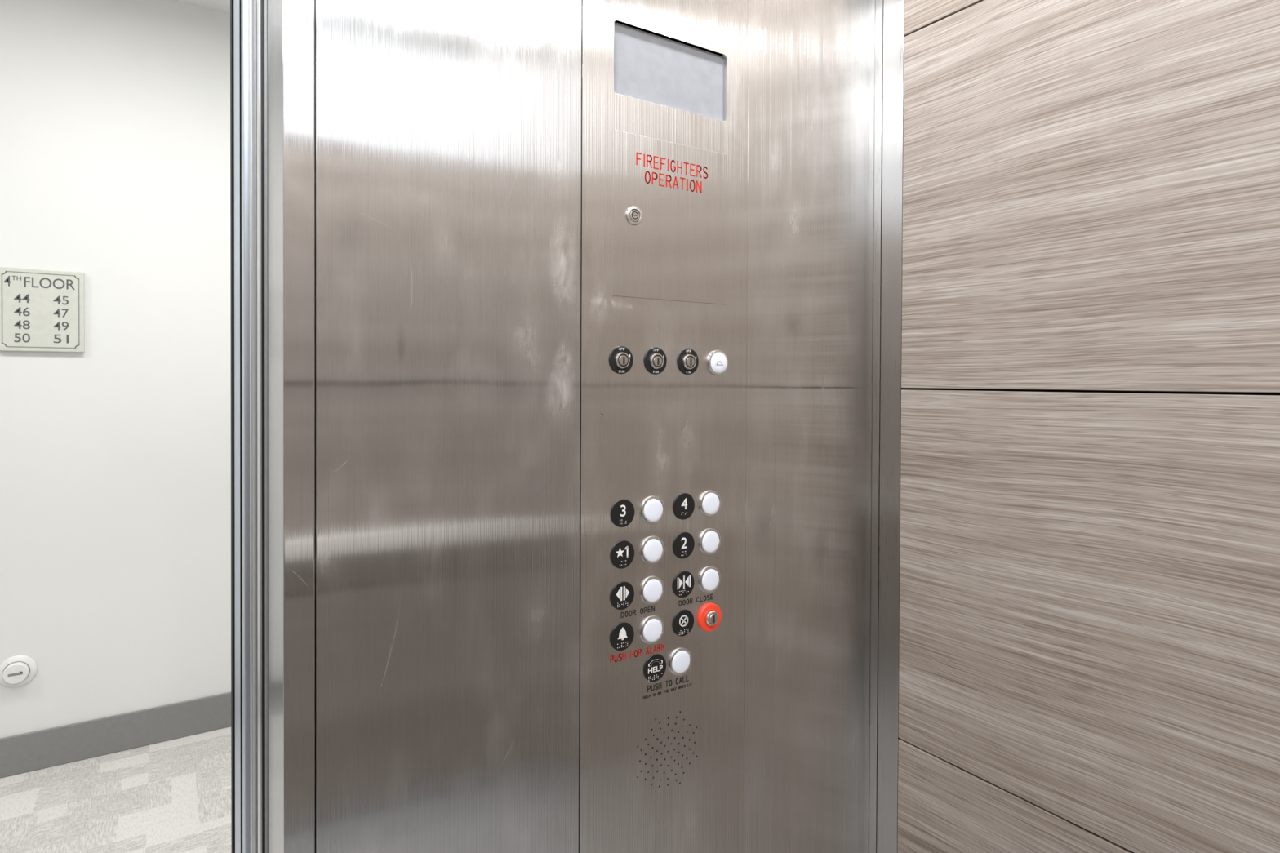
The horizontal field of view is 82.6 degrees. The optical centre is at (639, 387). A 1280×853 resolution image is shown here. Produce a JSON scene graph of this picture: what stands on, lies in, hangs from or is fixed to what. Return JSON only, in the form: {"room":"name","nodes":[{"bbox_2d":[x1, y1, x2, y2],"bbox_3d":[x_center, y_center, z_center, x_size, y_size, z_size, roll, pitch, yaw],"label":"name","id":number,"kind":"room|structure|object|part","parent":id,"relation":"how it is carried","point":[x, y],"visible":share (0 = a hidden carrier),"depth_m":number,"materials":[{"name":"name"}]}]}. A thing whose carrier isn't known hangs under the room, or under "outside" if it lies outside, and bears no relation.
{"room":"elevator interior","nodes":[
{"label":"elevator interior","id":0,"kind":"room"},
{"bbox_2d":[0,0,231,738],"bbox_3d":[-1.721,-0.060,2.630,6.400,2.650,0.132,0,1,-33],"label":"wall","id":1,"kind":"structure","parent":0,"point":[115,455],"depth_m":2.53,"materials":[{"name":"white paint"}]},
{"bbox_2d":[0,266,84,352],"bbox_3d":[-1.977,-0.256,2.409,0.225,0.271,0.016,0,1,-33],"label":"sign","id":2,"kind":"object","parent":1,"relation":"attached to","point":[42,310],"visible":1,"depth_m":2.40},
{"bbox_2d":[0,692,231,777],"bbox_3d":[-1.705,1.202,2.610,6.198,0.126,0.012,0,1,-33],"label":"baseboard","id":3,"kind":"structure","parent":1,"relation":"attached to","point":[60,745],"depth_m":2.52,"materials":[{"name":"grey rubber"}]},
{"bbox_2d":[0,726,231,852],"bbox_3d":[-1.174,1.301,1.799,6.400,0.050,2.152,0,1,-33],"label":"floor","id":4,"kind":"structure","parent":0,"point":[173,796],"depth_m":2.23,"materials":[{"name":"carpet"}]},
{"bbox_2d":[171,0,230,14],"bbox_3d":[-1.188,-1.399,1.810,6.400,0.050,2.060,0,1,-33],"label":"ceiling","id":5,"kind":"structure","parent":0,"point":[220,6],"depth_m":2.63,"materials":[{"name":"white paint"}]},
{"bbox_2d":[248,0,253,852],"bbox_3d":[-0.136,0.221,1.161,0.857,2.108,0.018,0,1,-33],"label":"leaf","id":6,"kind":"object","parent":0,"point":[250,1],"depth_m":0.92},
{"bbox_2d":[252,0,257,852],"bbox_3d":[-0.143,0.222,1.126,0.806,2.108,0.024,0,1,-33],"label":"leaf","id":7,"kind":"object","parent":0,"point":[254,2],"depth_m":0.90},
{"bbox_2d":[267,0,875,852],"bbox_3d":[-0.013,0.139,1.024,0.900,2.300,0.125,0,1,-33],"label":"wall","id":8,"kind":"structure","parent":0,"point":[424,156],"depth_m":0.84,"materials":[{"name":"silver metal"}]},
{"bbox_2d":[257,0,268,852],"bbox_3d":[-0.113,0.222,1.081,0.805,2.108,0.060,0,1,-33],"label":"door","id":9,"kind":"structure","parent":8,"relation":"in","point":[262,5],"depth_m":0.84,"materials":[{"name":"metal"}]},
{"bbox_2d":[578,0,748,852],"bbox_3d":[0.035,0.140,0.992,0.272,2.300,0.018,0,1,-33],"label":"elevator control panel","id":10,"kind":"object","parent":8,"relation":"attached to","point":[664,772],"visible":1,"depth_m":0.98,"materials":[{"name":"silver metal"}]},
{"bbox_2d":[608,346,633,373],"bbox_3d":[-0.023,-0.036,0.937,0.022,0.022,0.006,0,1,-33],"label":"switch","id":11,"kind":"object","parent":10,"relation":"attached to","point":[618,354],"depth_m":0.93,"materials":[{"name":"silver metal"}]},
{"bbox_2d":[617,354,628,366],"bbox_3d":[-0.023,-0.036,0.937,0.017,0.017,0.003,0,1,-33],"label":"switch","id":12,"kind":"object","parent":11,"relation":"in","point":[620,354],"depth_m":0.93,"materials":[{"name":"silver metal"}]},
{"bbox_2d":[618,355,627,365],"bbox_3d":[-0.023,-0.036,0.937,0.014,0.014,0.007,0,1,-33],"label":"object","id":13,"kind":"object","parent":12,"relation":"in","point":[620,359],"depth_m":0.93,"materials":[{"name":"silver metal"}]},
{"bbox_2d":[609,540,634,568],"bbox_3d":[-0.022,0.215,0.943,0.036,0.036,0.002,0,1,-33],"label":"tag","id":14,"kind":"object","parent":10,"relation":"attached to","point":[616,562],"visible":1,"depth_m":0.94,"materials":[{"name":"black plastic"}]},
{"bbox_2d":[616,547,624,557],"bbox_3d":[-0.026,0.212,0.940,0.013,0.012,0.001,0,1,-33],"label":"star","id":15,"kind":"object","parent":14,"relation":"attached to","point":[620,552],"visible":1,"depth_m":0.94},
{"bbox_2d":[624,546,628,557],"bbox_3d":[-0.018,0.212,0.945,0.005,0.015,0.001,0,1,-33],"label":"digit","id":16,"kind":"object","parent":14,"relation":"attached to","point":[627,547],"visible":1,"depth_m":0.95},
{"bbox_2d":[609,622,634,650],"bbox_3d":[-0.023,0.322,0.945,0.036,0.036,0.002,0,1,-33],"label":"tag","id":17,"kind":"object","parent":10,"relation":"attached to","point":[614,637],"visible":1,"depth_m":0.94,"materials":[{"name":"black plastic"}]},
{"bbox_2d":[617,627,627,639],"bbox_3d":[-0.022,0.318,0.944,0.015,0.016,0.001,0,1,-33],"label":"bell symbol","id":18,"kind":"object","parent":17,"relation":"attached to","point":[622,634],"visible":1,"depth_m":0.94,"materials":[{"name":"white paint"}]},
{"bbox_2d":[609,581,634,609],"bbox_3d":[-0.023,0.269,0.944,0.036,0.036,0.002,0,1,-33],"label":"tag","id":19,"kind":"object","parent":10,"relation":"attached to","point":[614,599],"visible":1,"depth_m":0.94,"materials":[{"name":"black plastic"}]},
{"bbox_2d":[616,586,629,600],"bbox_3d":[-0.022,0.266,0.943,0.020,0.018,0.001,0,1,-33],"label":"door open symbol","id":20,"kind":"object","parent":19,"relation":"attached to","point":[626,592],"visible":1,"depth_m":0.94,"materials":[{"name":"white paint"}]},
{"bbox_2d":[610,499,634,527],"bbox_3d":[-0.022,0.162,0.943,0.036,0.036,0.002,0,1,-33],"label":"tag","id":21,"kind":"object","parent":10,"relation":"attached to","point":[615,512],"visible":1,"depth_m":0.94,"materials":[{"name":"black plastic"}]},
{"bbox_2d":[620,505,626,516],"bbox_3d":[-0.022,0.159,0.942,0.008,0.015,0.001,0,1,-33],"label":"digit","id":22,"kind":"object","parent":21,"relation":"attached to","point":[624,506],"visible":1,"depth_m":0.94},
{"bbox_2d":[609,643,664,663],"bbox_3d":[-0.003,0.349,0.959,0.085,0.010,0.001,0,1,-33],"label":"text","id":23,"kind":"object","parent":10,"relation":"attached to","point":[663,646],"visible":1,"depth_m":0.96},
{"bbox_2d":[621,605,654,617],"bbox_3d":[-0.003,0.294,0.958,0.053,0.008,0.001,0,1,-33],"label":"door open text","id":24,"kind":"object","parent":10,"relation":"attached to","point":[654,606],"visible":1,"depth_m":0.96},
{"bbox_2d":[640,615,664,644],"bbox_3d":[0.017,0.322,0.969,0.038,0.038,0.004,0,1,-33],"label":"ring","id":25,"kind":"object","parent":10,"relation":"attached to","point":[651,617],"visible":1,"depth_m":0.96,"materials":[{"name":"silver metal"}]},
{"bbox_2d":[643,618,662,641],"bbox_3d":[0.017,0.322,0.968,0.030,0.030,0.004,0,1,-33],"label":"lens","id":26,"kind":"object","parent":25,"relation":"attached to","point":[652,631],"visible":1,"depth_m":0.97,"materials":[{"name":"white plastic"}]},
{"bbox_2d":[640,575,664,604],"bbox_3d":[0.017,0.269,0.968,0.038,0.038,0.004,0,1,-33],"label":"ring","id":27,"kind":"object","parent":10,"relation":"attached to","point":[647,580],"visible":1,"depth_m":0.96,"materials":[{"name":"silver metal"}]},
{"bbox_2d":[644,579,662,601],"bbox_3d":[0.017,0.269,0.968,0.030,0.030,0.004,0,1,-33],"label":"lens","id":28,"kind":"object","parent":27,"relation":"attached to","point":[653,588],"visible":1,"depth_m":0.96,"materials":[{"name":"white plastic"}]},
{"bbox_2d":[640,535,664,564],"bbox_3d":[0.017,0.215,0.968,0.038,0.038,0.004,0,1,-33],"label":"ring","id":29,"kind":"object","parent":10,"relation":"attached to","point":[652,537],"visible":1,"depth_m":0.96,"materials":[{"name":"silver metal"}]},
{"bbox_2d":[644,539,662,561],"bbox_3d":[0.018,0.215,0.967,0.030,0.030,0.004,0,1,-33],"label":"lens","id":30,"kind":"object","parent":29,"relation":"attached to","point":[653,548],"visible":1,"depth_m":0.96,"materials":[{"name":"white plastic"}]},
{"bbox_2d":[640,495,664,524],"bbox_3d":[0.017,0.162,0.967,0.038,0.038,0.004,0,1,-33],"label":"ring","id":31,"kind":"object","parent":10,"relation":"attached to","point":[649,498],"visible":1,"depth_m":0.96,"materials":[{"name":"silver metal"}]},
{"bbox_2d":[644,498,662,521],"bbox_3d":[0.018,0.162,0.966,0.030,0.030,0.004,0,1,-33],"label":"lens","id":32,"kind":"object","parent":31,"relation":"attached to","point":[653,509],"visible":1,"depth_m":0.96,"materials":[{"name":"white plastic"}]},
{"bbox_2d":[643,653,666,681],"bbox_3d":[0.020,0.374,0.973,0.036,0.036,0.002,0,1,-33],"label":"tag","id":33,"kind":"object","parent":10,"relation":"attached to","point":[656,656],"visible":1,"depth_m":0.97,"materials":[{"name":"black plastic"}]},
{"bbox_2d":[648,659,661,666],"bbox_3d":[0.021,0.366,0.973,0.020,0.007,0.001,0,1,-33],"label":"handset symbol","id":34,"kind":"object","parent":33,"relation":"attached to","point":[654,660],"visible":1,"depth_m":0.97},
{"bbox_2d":[648,665,662,674],"bbox_3d":[0.021,0.375,0.973,0.024,0.007,0.001,0,1,-33],"label":"help text","id":35,"kind":"object","parent":33,"relation":"attached to","point":[660,665],"visible":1,"depth_m":0.97},
{"bbox_2d":[644,346,666,374],"bbox_3d":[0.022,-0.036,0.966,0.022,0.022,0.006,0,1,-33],"label":"switch","id":36,"kind":"object","parent":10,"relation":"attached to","point":[653,355],"depth_m":0.96,"materials":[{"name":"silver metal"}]},
{"bbox_2d":[653,355,662,366],"bbox_3d":[0.022,-0.036,0.966,0.014,0.014,0.007,0,1,-33],"label":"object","id":37,"kind":"object","parent":36,"relation":"attached to","point":[655,361],"depth_m":0.96,"materials":[{"name":"silver metal"}]},
{"bbox_2d":[643,683,691,699],"bbox_3d":[0.038,0.410,0.986,0.081,0.004,0.001,0,1,-33],"label":"note","id":38,"kind":"object","parent":10,"relation":"attached to","point":[679,687],"visible":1,"depth_m":0.98,"materials":[{"name":"black paint"}]},
{"bbox_2d":[647,675,688,692],"bbox_3d":[0.039,0.400,0.987,0.069,0.009,0.001,0,1,-33],"label":"push to call text","id":39,"kind":"object","parent":10,"relation":"attached to","point":[686,676],"visible":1,"depth_m":0.98},
{"bbox_2d":[613,22,724,120],"bbox_3d":[0.040,-0.423,0.986,0.191,0.098,0.003,0,1,-33],"label":"display screen","id":40,"kind":"object","parent":10,"relation":"attached to","point":[648,67],"visible":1,"depth_m":0.98,"materials":[{"name":"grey glass"}]},
{"bbox_2d":[613,128,726,304],"bbox_3d":[0.044,-0.224,0.981,0.187,0.212,0.001,0,1,-33],"label":"door","id":41,"kind":"structure","parent":10,"relation":"attached to","point":[677,251],"depth_m":0.98,"materials":[{"name":"silver metal"}]},
{"bbox_2d":[626,205,642,225],"bbox_3d":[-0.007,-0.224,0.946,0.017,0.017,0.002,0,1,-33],"label":"lock","id":42,"kind":"object","parent":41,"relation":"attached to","point":[633,209],"depth_m":0.95,"materials":[{"name":"silver metal"}]},
{"bbox_2d":[630,209,639,221],"bbox_3d":[-0.007,-0.224,0.946,0.015,0.015,0.003,0,1,-33],"label":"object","id":43,"kind":"object","parent":42,"relation":"in","point":[634,213],"depth_m":0.94,"materials":[{"name":"silver metal"}]},
{"bbox_2d":[635,151,707,178],"bbox_3d":[0.045,-0.299,0.981,0.119,0.017,0.001,0,1,-33],"label":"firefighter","id":44,"kind":"object","parent":41,"relation":"attached to","point":[637,153],"visible":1,"depth_m":0.98},
{"bbox_2d":[644,170,702,193],"bbox_3d":[0.046,-0.277,0.982,0.094,0.017,0.001,0,1,-33],"label":"text label","id":45,"kind":"object","parent":41,"relation":"attached to","point":[660,174],"visible":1,"depth_m":0.98,"materials":[{"name":"red paint"}]},
{"bbox_2d":[668,647,692,675],"bbox_3d":[0.055,0.374,0.995,0.038,0.038,0.004,0,1,-33],"label":"ring","id":46,"kind":"object","parent":10,"relation":"attached to","point":[676,651],"visible":1,"depth_m":0.99,"materials":[{"name":"silver metal"}]},
{"bbox_2d":[672,651,689,673],"bbox_3d":[0.056,0.374,0.994,0.030,0.030,0.004,0,1,-33],"label":"lens","id":47,"kind":"object","parent":46,"relation":"attached to","point":[681,661],"visible":1,"depth_m":0.99,"materials":[{"name":"white plastic"}]},
{"bbox_2d":[672,570,693,597],"bbox_3d":[0.060,0.269,0.998,0.036,0.036,0.002,0,1,-33],"label":"tag","id":48,"kind":"object","parent":10,"relation":"attached to","point":[680,575],"visible":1,"depth_m":1.00,"materials":[{"name":"black plastic"}]},
{"bbox_2d":[677,575,690,589],"bbox_3d":[0.060,0.266,0.997,0.022,0.018,0.001,0,1,-33],"label":"door close symbol","id":49,"kind":"structure","parent":48,"relation":"attached to","point":[688,580],"depth_m":1.00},
{"bbox_2d":[672,609,693,636],"bbox_3d":[0.059,0.322,0.998,0.036,0.036,0.002,0,1,-33],"label":"tag","id":50,"kind":"object","parent":10,"relation":"attached to","point":[677,628],"depth_m":1.00,"materials":[{"name":"black plastic"}]},
{"bbox_2d":[679,615,688,626],"bbox_3d":[0.060,0.319,0.998,0.015,0.015,0.001,0,1,-33],"label":"stop symbol","id":51,"kind":"object","parent":50,"relation":"attached to","point":[681,618],"visible":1,"depth_m":1.00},
{"bbox_2d":[672,493,694,519],"bbox_3d":[0.060,0.162,0.997,0.036,0.036,0.002,0,1,-33],"label":"tag","id":52,"kind":"object","parent":10,"relation":"attached to","point":[677,508],"visible":1,"depth_m":0.99,"materials":[{"name":"black plastic"}]},
{"bbox_2d":[681,497,687,509],"bbox_3d":[0.061,0.158,0.996,0.010,0.015,0.001,0,1,-33],"label":"digit","id":53,"kind":"object","parent":52,"relation":"attached to","point":[684,504],"visible":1,"depth_m":1.00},
{"bbox_2d":[672,532,694,559],"bbox_3d":[0.060,0.215,0.997,0.036,0.036,0.002,0,1,-33],"label":"tag","id":54,"kind":"object","parent":10,"relation":"attached to","point":[677,544],"visible":1,"depth_m":1.00,"materials":[{"name":"black plastic"}]},
{"bbox_2d":[681,537,687,548],"bbox_3d":[0.060,0.212,0.996,0.010,0.015,0.001,0,1,-33],"label":"digit","id":55,"kind":"object","parent":54,"relation":"attached to","point":[685,539],"visible":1,"depth_m":1.00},
{"bbox_2d":[676,348,698,374],"bbox_3d":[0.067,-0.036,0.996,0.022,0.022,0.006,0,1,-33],"label":"switch","id":56,"kind":"object","parent":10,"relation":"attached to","point":[686,356],"depth_m":0.99,"materials":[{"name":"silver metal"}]},
{"bbox_2d":[685,356,694,366],"bbox_3d":[0.067,-0.036,0.995,0.014,0.014,0.007,0,1,-33],"label":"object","id":57,"kind":"object","parent":56,"relation":"attached to","point":[688,360],"depth_m":0.99,"materials":[{"name":"silver metal"}]},
{"bbox_2d":[679,594,713,606],"bbox_3d":[0.078,0.294,1.011,0.060,0.008,0.001,0,1,-33],"label":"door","id":58,"kind":"structure","parent":10,"relation":"attached to","point":[710,594],"depth_m":1.01,"materials":[{"name":"black paint"}]},
{"bbox_2d":[697,603,721,631],"bbox_3d":[0.098,0.322,1.022,0.039,0.039,0.005,0,1,-33],"label":"ring","id":59,"kind":"object","parent":10,"relation":"attached to","point":[708,606],"visible":1,"depth_m":1.02,"materials":[{"name":"red plastic"}]},
{"bbox_2d":[704,609,718,626],"bbox_3d":[0.100,0.322,1.020,0.022,0.022,0.009,0,1,-33],"label":"switch","id":60,"kind":"object","parent":59,"relation":"attached to","point":[707,616],"depth_m":1.01,"materials":[{"name":"silver metal"}]},
{"bbox_2d":[709,613,717,623],"bbox_3d":[0.100,0.322,1.019,0.014,0.014,0.011,0,1,-33],"label":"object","id":61,"kind":"object","parent":60,"relation":"attached to","point":[711,618],"depth_m":1.01,"materials":[{"name":"silver metal"}]},
{"bbox_2d":[698,565,720,593],"bbox_3d":[0.098,0.269,1.022,0.038,0.038,0.004,0,1,-33],"label":"ring","id":62,"kind":"object","parent":10,"relation":"attached to","point":[700,578],"visible":1,"depth_m":1.02,"materials":[{"name":"silver metal"}]},
{"bbox_2d":[702,568,719,590],"bbox_3d":[0.099,0.269,1.021,0.030,0.030,0.004,0,1,-33],"label":"lens","id":63,"kind":"object","parent":62,"relation":"attached to","point":[710,580],"visible":1,"depth_m":1.02,"materials":[{"name":"white plastic"}]},
{"bbox_2d":[698,528,720,555],"bbox_3d":[0.099,0.215,1.021,0.038,0.038,0.004,0,1,-33],"label":"ring","id":64,"kind":"object","parent":10,"relation":"attached to","point":[704,532],"visible":1,"depth_m":1.02,"materials":[{"name":"silver metal"}]},
{"bbox_2d":[702,531,719,552],"bbox_3d":[0.099,0.215,1.020,0.030,0.030,0.004,0,1,-33],"label":"lens","id":65,"kind":"object","parent":64,"relation":"attached to","point":[711,540],"visible":1,"depth_m":1.02,"materials":[{"name":"white plastic"}]},
{"bbox_2d":[698,489,721,517],"bbox_3d":[0.099,0.162,1.021,0.038,0.038,0.004,0,1,-33],"label":"ring","id":66,"kind":"object","parent":10,"relation":"attached to","point":[704,494],"visible":1,"depth_m":1.02,"materials":[{"name":"silver metal"}]},
{"bbox_2d":[702,493,719,514],"bbox_3d":[0.099,0.162,1.020,0.030,0.030,0.004,0,1,-33],"label":"lens","id":67,"kind":"object","parent":66,"relation":"attached to","point":[711,501],"visible":1,"depth_m":1.02,"materials":[{"name":"white plastic"}]},
{"bbox_2d":[706,350,728,375],"bbox_3d":[0.110,-0.036,1.024,0.036,0.036,0.006,0,1,-33],"label":"emergency light lens","id":68,"kind":"object","parent":10,"relation":"attached to","point":[717,357],"depth_m":1.02,"materials":[{"name":"white plastic"}]},
{"bbox_3d":[0.110,-0.036,1.025,0.036,0.036,0.004,0,1,-33],"label":"emergency light ring","id":69,"kind":"part","parent":68,"relation":"part of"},
{"bbox_2d":[897,0,1279,852],"bbox_3d":[0.755,0.097,0.648,0.012,2.197,1.227,0,1,-33],"label":"wall","id":70,"kind":"structure","parent":0,"point":[1089,646],"depth_m":0.92,"materials":[{"name":"beige laminate"}]},
{"bbox_3d":[0.759,-0.776,0.638,0.012,0.452,1.227,0,1,-33],"label":"laminate panel","id":71,"kind":"part","parent":70,"relation":"part of","materials":[{"name":"beige laminate"}]},
{"bbox_3d":[0.751,0.881,0.656,0.012,0.627,1.227,0,1,-33],"label":"laminate panel","id":72,"kind":"part","parent":70,"relation":"part of","materials":[{"name":"beige laminate"}]},
{"bbox_3d":[0.754,0.287,0.650,0.012,0.555,1.227,0,1,-33],"label":"laminate panel","id":73,"kind":"part","parent":70,"relation":"part of","materials":[{"name":"beige laminate"}]},
{"bbox_3d":[0.756,-0.271,0.644,0.012,0.554,1.227,0,1,-33],"label":"laminate panel","id":74,"kind":"part","parent":70,"relation":"part of","materials":[{"name":"beige laminate"}]},
{"bbox_3d":[-0.639,-0.038,0.977,6.400,2.650,0.135,0,1,-33],"label":"wall","id":75,"kind":"structure","parent":0,"visible":0},
{"bbox_2d":[230,0,250,852],"bbox_3d":[-0.937,0.178,0.766,1.070,2.220,0.187,0,1,-33],"label":"door","id":76,"kind":"structure","parent":75,"relation":"in","point":[239,9],"depth_m":0.97,"materials":[{"name":"silver metal"}]},
{"bbox_3d":[0.758,0.146,0.713,0.052,2.300,1.500,0,1,-33],"label":"wall","id":77,"kind":"structure","parent":0,"visible":0},
{"bbox_2d":[868,0,905,852],"bbox_3d":[0.404,0.139,1.192,0.015,2.300,0.060,0,1,-33],"label":"trim","id":78,"kind":"structure","parent":77,"relation":"attached to","point":[890,35],"depth_m":1.19,"materials":[{"name":"silver metal"}]},
{"bbox_2d":[904,387,1279,395],"bbox_3d":[0.765,0.147,0.648,0.006,2.300,1.244,0,1,-33],"label":"backing","id":79,"kind":"object","parent":77,"relation":"attached to","point":[911,388],"visible":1,"depth_m":0.91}
]}

